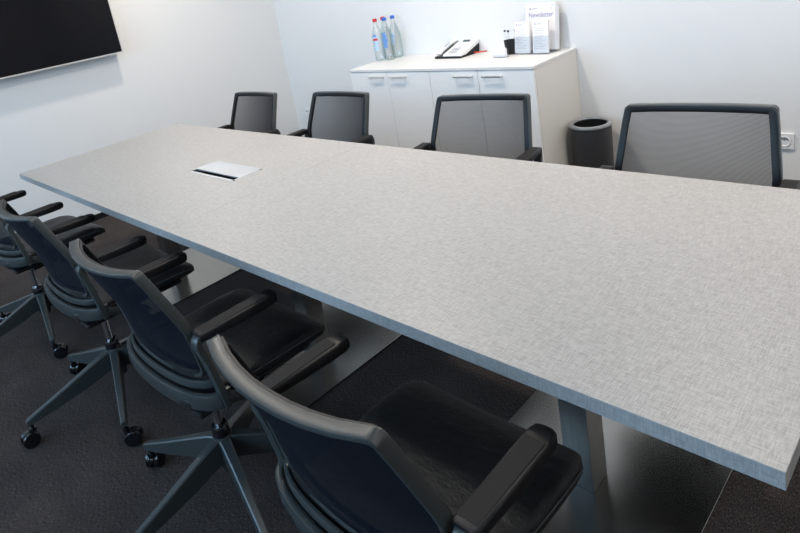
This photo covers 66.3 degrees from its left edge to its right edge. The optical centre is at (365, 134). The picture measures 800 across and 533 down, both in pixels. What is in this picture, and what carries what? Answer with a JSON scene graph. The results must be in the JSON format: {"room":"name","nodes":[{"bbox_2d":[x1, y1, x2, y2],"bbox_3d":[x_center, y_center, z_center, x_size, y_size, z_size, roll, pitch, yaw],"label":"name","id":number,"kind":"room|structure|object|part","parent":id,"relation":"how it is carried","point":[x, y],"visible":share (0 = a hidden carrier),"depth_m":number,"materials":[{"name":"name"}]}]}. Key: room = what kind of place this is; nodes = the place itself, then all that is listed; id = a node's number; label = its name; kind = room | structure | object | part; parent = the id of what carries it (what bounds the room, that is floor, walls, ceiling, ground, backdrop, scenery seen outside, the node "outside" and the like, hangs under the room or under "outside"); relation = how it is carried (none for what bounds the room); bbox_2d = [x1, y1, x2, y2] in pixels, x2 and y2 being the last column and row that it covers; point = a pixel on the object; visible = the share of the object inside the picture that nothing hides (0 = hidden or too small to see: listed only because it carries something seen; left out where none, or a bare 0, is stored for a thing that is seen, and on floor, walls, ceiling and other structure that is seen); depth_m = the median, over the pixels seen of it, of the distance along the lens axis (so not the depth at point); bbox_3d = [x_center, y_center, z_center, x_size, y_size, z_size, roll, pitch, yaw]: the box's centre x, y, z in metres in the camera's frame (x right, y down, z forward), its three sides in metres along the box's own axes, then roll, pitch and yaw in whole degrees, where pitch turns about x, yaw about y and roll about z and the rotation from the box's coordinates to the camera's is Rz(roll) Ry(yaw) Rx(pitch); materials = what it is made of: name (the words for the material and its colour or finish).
{"room":"conference room","nodes":[
{"label":"conference room","id":0,"kind":"room"},
{"bbox_2d":[0,0,299,232],"bbox_3d":[-2.848,-0.447,4.057,5.690,2.750,0.100,-23,19,-40],"label":"wall","id":1,"kind":"structure","parent":0,"point":[185,62],"depth_m":4.97,"materials":[{"name":"white paint"}]},
{"bbox_2d":[0,0,122,78],"bbox_3d":[-2.415,-0.792,4.293,1.234,0.702,0.110,-23,19,-40],"label":"television","id":2,"kind":"object","parent":1,"relation":"attached to","point":[36,35],"visible":1,"depth_m":4.38,"materials":[{"name":"black plastic"}]},
{"bbox_2d":[93,136,301,221],"bbox_3d":[-2.572,0.844,4.356,5.490,0.045,0.008,-23,19,-40],"label":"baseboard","id":3,"kind":"structure","parent":1,"relation":"attached to","point":[98,216],"depth_m":4.80,"materials":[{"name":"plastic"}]},
{"bbox_2d":[0,215,799,532],"bbox_3d":[-0.129,1.132,1.822,5.690,0.100,7.270,-23,19,-40],"label":"floor","id":4,"kind":"structure","parent":0,"point":[82,476],"depth_m":2.20,"materials":[{"name":"carpet"}]},
{"bbox_2d":[0,190,104,358],"bbox_3d":[-1.711,0.596,3.039,0.741,0.870,0.755,4,20,43],"label":"chair","id":5,"kind":"object","parent":4,"relation":"on","point":[16,255],"visible":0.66,"depth_m":3.01,"materials":[{"name":"grey plastic"}]},
{"bbox_3d":[-1.887,0.384,2.943,0.467,0.338,0.137,4,20,43],"label":"backrest","id":6,"kind":"part","parent":5,"relation":"part of","materials":[{"name":"black fabric"}]},
{"bbox_3d":[-1.881,0.381,2.949,0.486,0.356,0.165,4,20,43],"label":"frame","id":7,"kind":"part","parent":5,"relation":"part of","materials":[{"name":"grey plastic"}]},
{"bbox_3d":[-1.815,0.550,3.030,0.497,0.022,0.072,4,20,43],"label":"rail","id":8,"kind":"part","parent":5,"relation":"part of","materials":[{"name":"grey plastic"}]},
{"bbox_3d":[-1.948,0.351,3.262,0.052,0.034,0.248,4,20,43],"label":"armrest","id":9,"kind":"part","parent":5,"relation":"part of","materials":[{"name":"black plastic"}]},
{"bbox_3d":[-1.819,0.877,3.197,0.346,0.128,0.036,-4,16,23],"label":"leg","id":10,"kind":"part","parent":5,"relation":"part of","materials":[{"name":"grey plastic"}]},
{"bbox_3d":[-1.766,0.921,2.991,0.036,0.128,0.346,2,19,41],"label":"leg","id":11,"kind":"part","parent":5,"relation":"part of","materials":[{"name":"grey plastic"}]},
{"bbox_3d":[-1.564,0.376,2.897,0.052,0.034,0.248,4,20,43],"label":"armrest","id":12,"kind":"part","parent":5,"relation":"part of","materials":[{"name":"black plastic"}]},
{"bbox_3d":[-1.552,0.887,2.968,0.036,0.128,0.346,-19,17,-29],"label":"leg","id":13,"kind":"part","parent":5,"relation":"part of","materials":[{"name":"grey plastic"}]},
{"bbox_3d":[-1.473,0.823,3.160,0.346,0.128,0.036,-13,15,-11],"label":"leg","id":14,"kind":"part","parent":5,"relation":"part of","materials":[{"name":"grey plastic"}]},
{"bbox_3d":[-1.673,0.544,3.180,0.478,0.064,0.480,4,20,43],"label":"seat","id":15,"kind":"part","parent":5,"relation":"part of","materials":[{"name":"black leather"}]},
{"bbox_2d":[0,199,193,448],"bbox_3d":[-1.072,0.647,2.395,0.754,0.870,0.742,-23,19,-40],"label":"chair","id":16,"kind":"object","parent":4,"relation":"on","point":[68,286],"visible":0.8,"depth_m":2.30,"materials":[{"name":"grey plastic"}]},
{"bbox_3d":[-1.244,0.433,2.300,0.137,0.338,0.467,-23,19,-40],"label":"backrest","id":17,"kind":"part","parent":16,"relation":"part of","materials":[{"name":"black fabric"}]},
{"bbox_3d":[-1.238,0.430,2.306,0.165,0.356,0.486,-23,19,-40],"label":"frame","id":18,"kind":"part","parent":16,"relation":"part of","materials":[{"name":"grey plastic"}]},
{"bbox_3d":[-1.141,0.971,2.361,0.346,0.128,0.036,-22,18,-37],"label":"leg","id":19,"kind":"part","parent":16,"relation":"part of","materials":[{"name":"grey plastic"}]},
{"bbox_3d":[-1.170,0.600,2.385,0.073,0.022,0.497,-23,19,-40],"label":"rail","id":20,"kind":"part","parent":16,"relation":"part of","materials":[{"name":"grey plastic"}]},
{"bbox_3d":[-1.289,0.397,2.622,0.248,0.034,0.052,-23,19,-40],"label":"armrest","id":21,"kind":"part","parent":16,"relation":"part of","materials":[{"name":"black plastic"}]},
{"bbox_3d":[-1.161,0.919,2.571,0.346,0.128,0.036,-1,17,32],"label":"leg","id":22,"kind":"part","parent":16,"relation":"part of","materials":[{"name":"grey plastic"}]},
{"bbox_3d":[-0.924,0.430,2.238,0.248,0.034,0.052,-23,19,-40],"label":"armrest","id":23,"kind":"part","parent":16,"relation":"part of","materials":[{"name":"black plastic"}]},
{"bbox_3d":[-0.932,0.946,2.305,0.036,0.128,0.346,-16,15,-20],"label":"leg","id":24,"kind":"part","parent":16,"relation":"part of","materials":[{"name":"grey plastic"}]},
{"bbox_3d":[-1.020,0.595,2.527,0.480,0.064,0.478,-23,19,-40],"label":"seat","id":25,"kind":"part","parent":16,"relation":"part of","materials":[{"name":"black leather"}]},
{"bbox_3d":[-0.965,0.863,2.646,0.036,0.128,0.346,-7,15,15],"label":"leg","id":26,"kind":"part","parent":16,"relation":"part of","materials":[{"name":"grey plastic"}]},
{"bbox_3d":[-0.824,0.880,2.481,0.346,0.128,0.036,-11,14,-3],"label":"leg","id":27,"kind":"part","parent":16,"relation":"part of","materials":[{"name":"grey metal"}]},
{"bbox_2d":[69,239,324,532],"bbox_3d":[-0.486,0.699,1.782,0.755,0.870,0.741,-23,19,-40],"label":"chair","id":28,"kind":"object","parent":4,"relation":"on","point":[168,349],"visible":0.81,"depth_m":1.74,"materials":[{"name":"grey plastic"}]},
{"bbox_3d":[-0.657,0.482,1.699,0.165,0.356,0.486,-23,19,-40],"label":"frame","id":29,"kind":"part","parent":28,"relation":"part of","materials":[{"name":"grey plastic"}]},
{"bbox_3d":[-0.663,0.485,1.693,0.137,0.338,0.467,-23,19,-40],"label":"backrest","id":30,"kind":"part","parent":28,"relation":"part of","materials":[{"name":"black fabric"}]},
{"bbox_3d":[-0.708,0.449,2.014,0.248,0.034,0.052,-23,19,-40],"label":"armrest","id":31,"kind":"part","parent":28,"relation":"part of","materials":[{"name":"black plastic"}]},
{"bbox_3d":[-0.589,0.651,1.778,0.073,0.022,0.497,-23,19,-40],"label":"rail","id":32,"kind":"part","parent":28,"relation":"part of","materials":[{"name":"grey plastic"}]},
{"bbox_3d":[-0.589,0.977,1.948,0.346,0.128,0.036,-3,16,26],"label":"leg","id":33,"kind":"part","parent":28,"relation":"part of","materials":[{"name":"grey metal"}]},
{"bbox_3d":[-0.547,1.023,1.740,0.036,0.128,0.346,4,20,43],"label":"leg","id":34,"kind":"part","parent":28,"relation":"part of","materials":[{"name":"grey metal"}]},
{"bbox_3d":[-0.440,0.646,1.920,0.480,0.064,0.478,-23,19,-40],"label":"seat","id":35,"kind":"part","parent":28,"relation":"part of","materials":[{"name":"black leather"}]},
{"bbox_3d":[-0.343,0.481,1.631,0.248,0.034,0.052,-23,19,-40],"label":"armrest","id":36,"kind":"part","parent":28,"relation":"part of","materials":[{"name":"black plastic"}]},
{"bbox_3d":[-0.403,0.917,2.042,0.036,0.128,0.346,-8,15,9],"label":"leg","id":37,"kind":"part","parent":28,"relation":"part of","materials":[{"name":"grey metal"}]},
{"bbox_3d":[-0.334,0.993,1.706,0.036,0.128,0.346,-18,16,-26],"label":"leg","id":38,"kind":"part","parent":28,"relation":"part of","materials":[{"name":"grey metal"}]},
{"bbox_3d":[-0.245,0.927,1.893,0.346,0.128,0.036,-13,15,-8],"label":"leg","id":39,"kind":"part","parent":28,"relation":"part of","materials":[{"name":"grey metal"}]},
{"bbox_2d":[218,92,280,134],"bbox_3d":[-0.766,0.186,3.939,0.755,0.870,0.743,-23,19,-40],"label":"chair","id":40,"kind":"object","parent":4,"relation":"on","point":[259,110],"visible":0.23,"depth_m":3.94,"materials":[{"name":"grey plastic"}]},
{"bbox_3d":[-0.682,-0.090,3.902,0.137,0.338,0.467,-23,19,-40],"label":"backrest","id":41,"kind":"part","parent":40,"relation":"part of","materials":[{"name":"black fabric"}]},
{"bbox_3d":[-0.688,-0.088,3.896,0.165,0.356,0.486,-23,19,-40],"label":"frame","id":42,"kind":"part","parent":40,"relation":"part of","materials":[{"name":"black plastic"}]},
{"bbox_3d":[-0.624,0.018,3.599,0.248,0.034,0.052,-23,19,-40],"label":"armrest","id":43,"kind":"part","parent":40,"relation":"part of","materials":[{"name":"black plastic"}]},
{"bbox_2d":[288,91,374,144],"bbox_3d":[-0.233,0.230,3.395,0.691,0.870,0.722,-23,19,-40],"label":"chair","id":44,"kind":"object","parent":4,"relation":"on","point":[349,118],"visible":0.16,"depth_m":3.39,"materials":[{"name":"grey plastic"}]},
{"bbox_3d":[-0.431,0.019,3.459,0.248,0.034,0.052,-23,19,-40],"label":"armrest","id":45,"kind":"part","parent":44,"relation":"part of","materials":[{"name":"black plastic"}]},
{"bbox_3d":[-0.124,-0.057,3.378,0.137,0.338,0.467,-23,19,-40],"label":"backrest","id":46,"kind":"part","parent":44,"relation":"part of","materials":[{"name":"black fabric"}]},
{"bbox_3d":[-0.130,-0.054,3.372,0.165,0.356,0.486,-23,19,-40],"label":"frame","id":47,"kind":"part","parent":44,"relation":"part of","materials":[{"name":"black plastic"}]},
{"bbox_3d":[-0.065,0.052,3.076,0.248,0.034,0.052,-23,19,-40],"label":"armrest","id":48,"kind":"part","parent":44,"relation":"part of","materials":[{"name":"black plastic"}]},
{"bbox_2d":[206,333,583,532],"bbox_3d":[0.089,0.766,1.121,0.754,0.870,0.737,-23,19,-40],"label":"chair","id":49,"kind":"object","parent":4,"relation":"on","point":[425,458],"visible":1,"depth_m":1.10,"materials":[{"name":"grey plastic"}]},
{"bbox_3d":[-0.137,0.515,1.356,0.248,0.034,0.052,-23,19,-40],"label":"armrest","id":50,"kind":"part","parent":49,"relation":"part of","materials":[{"name":"black plastic"}]},
{"bbox_3d":[-0.018,0.718,1.120,0.072,0.022,0.497,-23,19,-40],"label":"rail","id":51,"kind":"part","parent":49,"relation":"part of","materials":[{"name":"grey plastic"}]},
{"bbox_3d":[-0.086,0.549,1.041,0.165,0.356,0.486,-23,19,-40],"label":"frame","id":52,"kind":"part","parent":49,"relation":"part of","materials":[{"name":"grey plastic"}]},
{"bbox_3d":[-0.092,0.551,1.035,0.137,0.338,0.467,-23,19,-40],"label":"backrest","id":53,"kind":"part","parent":49,"relation":"part of","materials":[{"name":"black fabric"}]},
{"bbox_3d":[0.132,0.713,1.262,0.480,0.064,0.478,-23,19,-40],"label":"seat","id":54,"kind":"part","parent":49,"relation":"part of","materials":[{"name":"black leather"}]},
{"bbox_3d":[0.229,0.548,0.973,0.248,0.034,0.052,-23,19,-40],"label":"armrest","id":55,"kind":"part","parent":49,"relation":"part of","materials":[{"name":"black plastic"}]},
{"bbox_2d":[350,71,440,150],"bbox_3d":[0.382,-0.136,4.522,0.526,0.787,0.769,-23,19,-40],"label":"base cabinet","id":56,"kind":"object","parent":4,"relation":"on","point":[401,104],"visible":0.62,"depth_m":4.29,"materials":[{"name":"white laminate"}]},
{"bbox_3d":[0.089,-0.084,4.513,0.018,0.772,0.382,-23,19,-40],"label":"door","id":57,"kind":"part","parent":56,"relation":"part of","materials":[{"name":"white laminate"}]},
{"bbox_3d":[0.071,-0.406,4.348,0.026,0.011,0.138,-23,19,-40],"label":"handle","id":58,"kind":"part","parent":56,"relation":"part of","materials":[{"name":"silver metal"}]},
{"bbox_3d":[0.219,-0.393,4.192,0.026,0.011,0.138,-23,19,-40],"label":"handle","id":59,"kind":"part","parent":56,"relation":"part of","materials":[{"name":"silver metal"}]},
{"bbox_3d":[0.354,-0.060,4.235,0.018,0.772,0.382,-23,19,-40],"label":"door","id":60,"kind":"part","parent":56,"relation":"part of","materials":[{"name":"white laminate"}]},
{"bbox_2d":[349,48,575,72],"bbox_3d":[0.585,-0.498,4.150,0.506,0.018,1.547,-23,19,-40],"label":"countertop","id":61,"kind":"structure","parent":56,"relation":"on","point":[482,60],"depth_m":3.95,"materials":[{"name":"white laminate"}]},
{"bbox_2d":[372,18,378,50],"bbox_3d":[0.094,-0.731,4.697,0.083,0.321,0.084,1,18,37],"label":"water bottle","id":62,"kind":"object","parent":61,"relation":"on","point":[375,39],"visible":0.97,"depth_m":4.66,"materials":[{"name":"clear glass"}]},
{"bbox_2d":[373,34,378,50],"bbox_3d":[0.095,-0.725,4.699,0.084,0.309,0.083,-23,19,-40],"label":"label","id":63,"kind":"object","parent":62,"relation":"on","point":[375,39],"depth_m":4.67,"materials":[{"name":"white paper"}]},
{"bbox_2d":[381,17,387,47],"bbox_3d":[0.164,-0.730,4.644,0.083,0.321,0.083,3,19,42],"label":"water bottle","id":64,"kind":"object","parent":61,"relation":"on","point":[384,39],"visible":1,"depth_m":4.61,"materials":[{"name":"clear glass"}]},
{"bbox_2d":[382,32,387,47],"bbox_3d":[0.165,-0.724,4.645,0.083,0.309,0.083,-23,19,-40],"label":"label","id":65,"kind":"object","parent":64,"relation":"on","point":[384,39],"depth_m":4.61,"materials":[{"name":"blue paper"}]},
{"bbox_2d":[390,15,394,43],"bbox_3d":[0.228,-0.759,4.709,0.084,0.321,0.083,-23,19,-40],"label":"water bottle","id":66,"kind":"object","parent":61,"relation":"on","point":[391,16],"visible":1,"depth_m":4.68,"materials":[{"name":"clear glass"}]},
{"bbox_2d":[390,33,394,43],"bbox_3d":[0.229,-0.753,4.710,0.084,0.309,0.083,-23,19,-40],"label":"label","id":67,"kind":"object","parent":66,"relation":"on","point":[391,34],"depth_m":4.68,"materials":[{"name":"blue paper"}]},
{"bbox_2d":[435,39,479,58],"bbox_3d":[0.641,-0.606,4.282,0.220,0.101,0.245,-21,18,-36],"label":"desk telephone","id":68,"kind":"object","parent":61,"relation":"on","point":[465,47],"visible":1,"depth_m":4.24,"materials":[{"name":"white plastic"}]},
{"bbox_2d":[504,38,515,54],"bbox_3d":[0.937,-0.567,3.941,0.082,0.091,0.082,-23,19,-40],"label":"pen cup","id":69,"kind":"object","parent":61,"relation":"on","point":[509,44],"visible":0.84,"depth_m":3.91,"materials":[{"name":"black plastic"}]},
{"bbox_3d":[1.065,-0.654,3.809,0.166,0.279,0.266,-21,18,-34],"label":"brochure rack","id":70,"kind":"object","parent":61,"relation":"on","visible":0},
{"bbox_2d":[514,21,530,52],"bbox_3d":[0.988,-0.612,3.845,0.039,0.198,0.114,-21,18,-34],"label":"leaflet","id":71,"kind":"object","parent":70,"relation":"in","point":[522,29],"visible":1,"depth_m":3.84,"materials":[{"name":"white paper"}]},
{"bbox_2d":[525,2,555,49],"bbox_3d":[1.090,-0.673,3.806,0.043,0.280,0.222,-21,18,-34],"label":"newsletter","id":72,"kind":"object","parent":70,"relation":"in","point":[541,11],"visible":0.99,"depth_m":3.77,"materials":[{"name":"white paper"}]},
{"bbox_2d":[532,20,548,52],"bbox_3d":[1.072,-0.600,3.737,0.039,0.198,0.112,-21,18,-34],"label":"leaflet","id":73,"kind":"object","parent":70,"relation":"in","point":[540,27],"visible":1,"depth_m":3.73,"materials":[{"name":"white paper"}]},
{"bbox_2d":[556,2,556,48],"bbox_3d":[1.097,-0.672,3.806,0.043,0.279,0.220,-21,18,-34],"label":"brochure","id":74,"kind":"object","parent":70,"relation":"in","point":[556,2],"visible":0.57,"depth_m":3.72,"materials":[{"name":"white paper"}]},
{"bbox_2d":[557,4,557,48],"bbox_3d":[1.104,-0.667,3.806,0.041,0.267,0.220,-21,18,-34],"label":"brochure","id":75,"kind":"object","parent":70,"relation":"in","point":[557,4],"visible":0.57,"depth_m":3.72,"materials":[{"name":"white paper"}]},
{"bbox_2d":[558,6,558,48],"bbox_3d":[1.111,-0.663,3.807,0.040,0.256,0.220,-21,18,-34],"label":"brochure","id":76,"kind":"object","parent":70,"relation":"in","point":[558,6],"visible":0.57,"depth_m":3.72,"materials":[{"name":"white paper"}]},
{"bbox_3d":[0.862,-0.518,3.895,0.040,0.050,0.100,-23,19,-40],"label":"card holder","id":77,"kind":"object","parent":61,"relation":"on","visible":0},
{"bbox_2d":[493,48,506,56],"bbox_3d":[0.857,-0.523,3.891,0.021,0.054,0.086,-23,19,-40],"label":"cards","id":78,"kind":"object","parent":77,"relation":"in","point":[498,52],"visible":1,"depth_m":3.88,"materials":[{"name":"white paper"}]},
{"bbox_2d":[19,124,799,532],"bbox_3d":[-0.285,0.537,2.515,0.976,0.742,3.618,-23,19,-40],"label":"conference table","id":79,"kind":"object","parent":4,"relation":"on","point":[653,320],"visible":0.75,"depth_m":1.57,"materials":[{"name":"laminate"}]},
{"bbox_3d":[-1.071,0.810,3.500,0.592,0.008,0.595,-23,19,-40],"label":"plate","id":80,"kind":"part","parent":79,"relation":"part of","materials":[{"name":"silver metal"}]},
{"bbox_3d":[-0.621,0.157,2.729,0.102,0.006,0.358,-23,19,-40],"label":"lid","id":81,"kind":"part","parent":79,"relation":"part of","materials":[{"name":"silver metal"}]},
{"bbox_3d":[-0.219,0.887,2.606,0.592,0.008,0.595,-23,19,-40],"label":"plate","id":82,"kind":"part","parent":79,"relation":"part of","materials":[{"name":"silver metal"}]},
{"bbox_3d":[0.625,0.963,1.720,0.592,0.008,0.595,-23,19,-40],"label":"plate","id":83,"kind":"part","parent":79,"relation":"part of","materials":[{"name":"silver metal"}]},
{"bbox_2d":[412,93,542,161],"bbox_3d":[0.457,0.284,2.700,0.724,0.870,0.745,2,19,40],"label":"chair","id":84,"kind":"object","parent":4,"relation":"on","point":[528,152],"visible":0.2,"depth_m":2.67,"materials":[{"name":"grey plastic"}]},
{"bbox_3d":[0.212,0.089,2.737,0.052,0.034,0.248,2,19,40],"label":"armrest","id":85,"kind":"part","parent":84,"relation":"part of","materials":[{"name":"black plastic"}]},
{"bbox_3d":[0.524,0.003,2.694,0.467,0.338,0.137,2,19,40],"label":"backrest","id":86,"kind":"part","parent":84,"relation":"part of","materials":[{"name":"black fabric"}]},
{"bbox_3d":[0.518,0.005,2.688,0.486,0.356,0.165,2,19,40],"label":"frame","id":87,"kind":"part","parent":84,"relation":"part of","materials":[{"name":"black plastic"}]},
{"bbox_3d":[0.620,0.102,2.398,0.052,0.034,0.248,2,19,40],"label":"armrest","id":88,"kind":"part","parent":84,"relation":"part of","materials":[{"name":"black plastic"}]},
{"bbox_2d":[429,51,581,165],"bbox_3d":[0.913,-0.088,3.965,0.526,0.787,0.770,-23,19,-40],"label":"base cabinet","id":89,"kind":"object","parent":4,"relation":"on","point":[553,86],"visible":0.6,"depth_m":3.69,"materials":[{"name":"white laminate"}]},
{"bbox_3d":[0.619,-0.036,3.956,0.018,0.772,0.383,-23,19,-40],"label":"door","id":90,"kind":"part","parent":89,"relation":"part of","materials":[{"name":"white laminate"}]},
{"bbox_3d":[0.601,-0.358,3.791,0.026,0.011,0.138,-23,19,-40],"label":"handle","id":91,"kind":"part","parent":89,"relation":"part of","materials":[{"name":"silver metal"}]},
{"bbox_3d":[0.750,-0.345,3.635,0.026,0.011,0.138,-23,19,-40],"label":"handle","id":92,"kind":"part","parent":89,"relation":"part of","materials":[{"name":"silver metal"}]},
{"bbox_3d":[0.884,-0.012,3.678,0.018,0.772,0.383,-23,19,-40],"label":"door","id":93,"kind":"part","parent":89,"relation":"part of","materials":[{"name":"white laminate"}]},
{"bbox_2d":[569,117,613,167],"bbox_3d":[1.375,0.109,3.697,0.246,0.383,0.246,-23,19,-40],"label":"waste bin","id":94,"kind":"object","parent":4,"relation":"on","point":[591,137],"visible":0.7,"depth_m":3.60,"materials":[{"name":"grey plastic"}]},
{"bbox_2d":[599,103,799,189],"bbox_3d":[1.009,0.358,2.027,0.742,0.870,0.753,3,20,43],"label":"chair","id":95,"kind":"object","parent":4,"relation":"on","point":[772,110],"visible":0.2,"depth_m":1.98,"materials":[{"name":"grey plastic"}]},
{"bbox_3d":[1.087,0.080,2.003,0.467,0.338,0.137,3,20,43],"label":"backrest","id":96,"kind":"part","parent":95,"relation":"part of","materials":[{"name":"black fabric"}]},
{"bbox_3d":[1.167,0.183,1.704,0.052,0.034,0.248,3,20,43],"label":"armrest","id":97,"kind":"part","parent":95,"relation":"part of","materials":[{"name":"black plastic"}]},
{"bbox_2d":[272,0,799,186],"bbox_3d":[1.587,-1.060,3.268,0.100,2.750,7.070,-23,19,-40],"label":"wall","id":98,"kind":"structure","parent":0,"point":[628,52],"depth_m":3.56,"materials":[{"name":"white paint"}]},
{"bbox_2d":[304,108,309,116],"bbox_3d":[-0.564,-0.213,5.920,0.014,0.084,0.084,-23,19,-40],"label":"power socket","id":99,"kind":"object","parent":98,"relation":"attached to","point":[306,110],"visible":0.93,"depth_m":5.92,"materials":[{"name":"white plastic"}]},
{"bbox_2d":[781,133,794,149],"bbox_3d":[2.125,0.034,3.099,0.014,0.084,0.084,-23,19,-40],"label":"power socket","id":100,"kind":"object","parent":98,"relation":"attached to","point":[787,139],"visible":0.76,"depth_m":3.08,"materials":[{"name":"white plastic"}]}
]}

